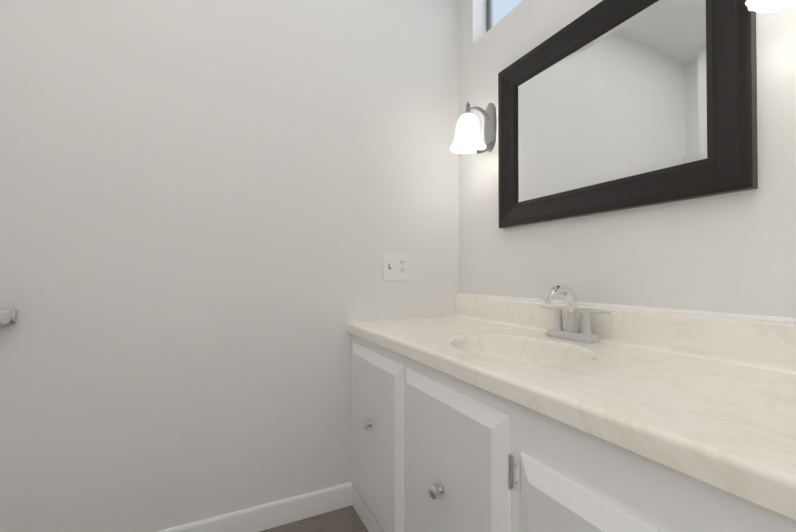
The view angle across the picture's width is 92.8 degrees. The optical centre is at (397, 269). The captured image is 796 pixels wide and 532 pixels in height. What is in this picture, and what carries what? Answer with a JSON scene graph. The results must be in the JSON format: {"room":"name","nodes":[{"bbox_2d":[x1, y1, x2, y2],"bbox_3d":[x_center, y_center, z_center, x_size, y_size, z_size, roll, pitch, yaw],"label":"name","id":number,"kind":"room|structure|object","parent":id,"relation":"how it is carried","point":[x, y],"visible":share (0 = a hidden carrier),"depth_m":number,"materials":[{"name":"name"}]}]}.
{"room":"bathroom","nodes":[
{"label":"bathroom","id":0,"kind":"room"},
{"bbox_2d":[0,0,458,531],"bbox_3d":[-0.677,-0.282,1.563,2.400,2.670,0.120,0,-1,-26],"label":"wall","id":1,"kind":"structure","parent":0,"point":[212,212],"depth_m":1.46,"materials":[{"name":"paint"}]},
{"bbox_2d":[0,309,15,324],"bbox_3d":[-1.377,0.148,1.101,0.375,0.046,0.077,0,-1,-26],"label":"towel rail","id":2,"kind":"object","parent":1,"relation":"attached to","point":[7,316],"visible":1,"depth_m":1.19,"materials":[{"name":"silver metal"}]},
{"bbox_2d":[157,482,351,531],"bbox_3d":[-0.912,1.002,1.358,1.569,0.098,0.012,0,-1,-26],"label":"baseboard","id":3,"kind":"structure","parent":1,"relation":"attached to","point":[259,518],"depth_m":1.56,"materials":[{"name":"paint"}]},
{"bbox_2d":[383,253,407,279],"bbox_3d":[-0.008,-0.016,1.814,0.135,0.130,0.016,0,-1,-26],"label":"outlet","id":4,"kind":"object","parent":1,"relation":"attached to","point":[395,266],"visible":1,"depth_m":1.82,"materials":[{"name":"white plastic"}]},
{"bbox_2d":[260,505,367,531],"bbox_3d":[-0.073,1.069,0.329,2.400,0.060,2.840,0,-1,-26],"label":"floor","id":5,"kind":"structure","parent":0,"point":[346,519],"depth_m":1.57,"materials":[{"name":"wood"}]},
{"bbox_2d":[347,293,795,531],"bbox_3d":[0.471,0.577,0.939,0.646,0.939,1.999,0,-1,-26],"label":"bathroom vanity","id":6,"kind":"object","parent":5,"relation":"on","point":[483,413],"visible":1,"depth_m":0.83,"materials":[{"name":"paint"}]},
{"bbox_2d":[538,284,610,342],"bbox_3d":[0.539,0.138,1.251,0.152,0.182,0.272,0,-1,-26],"label":"faucet","id":7,"kind":"object","parent":6,"relation":"on","point":[573,333],"visible":1,"depth_m":1.25,"materials":[{"name":"silver metal"}]},
{"bbox_2d":[458,0,795,317],"bbox_3d":[0.975,-0.290,0.796,0.120,2.670,2.720,0,-1,-26],"label":"wall","id":8,"kind":"structure","parent":0,"point":[734,252],"depth_m":1.14,"materials":[{"name":"paint"}]},
{"bbox_2d":[450,102,496,153],"bbox_3d":[0.336,-0.658,1.716,0.211,0.243,0.164,0,-1,-26],"label":"sconce","id":9,"kind":"object","parent":8,"relation":"attached to","point":[468,138],"visible":1,"depth_m":1.72,"materials":[{"name":"white glass"}]},
{"bbox_2d":[487,0,522,30],"bbox_3d":[0.791,-1.330,1.274,0.028,0.400,1.478,0,-1,-26],"label":"window","id":10,"kind":"structure","parent":8,"relation":"in","point":[498,11],"depth_m":1.88,"materials":[{"name":"clear glass"}]},
{"bbox_2d":[498,0,757,227],"bbox_3d":[0.647,-0.532,1.290,0.030,0.687,0.874,0,-1,-26],"label":"mirror","id":11,"kind":"object","parent":8,"relation":"attached to","point":[604,106],"visible":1,"depth_m":1.16,"materials":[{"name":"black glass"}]},
{"bbox_2d":[745,0,795,12],"bbox_3d":[0.812,-0.668,0.756,0.211,0.243,0.164,0,-1,-26],"label":"sconce","id":12,"kind":"object","parent":8,"relation":"attached to","point":[760,6],"visible":1,"depth_m":0.81,"materials":[{"name":"white glass"}]}
]}

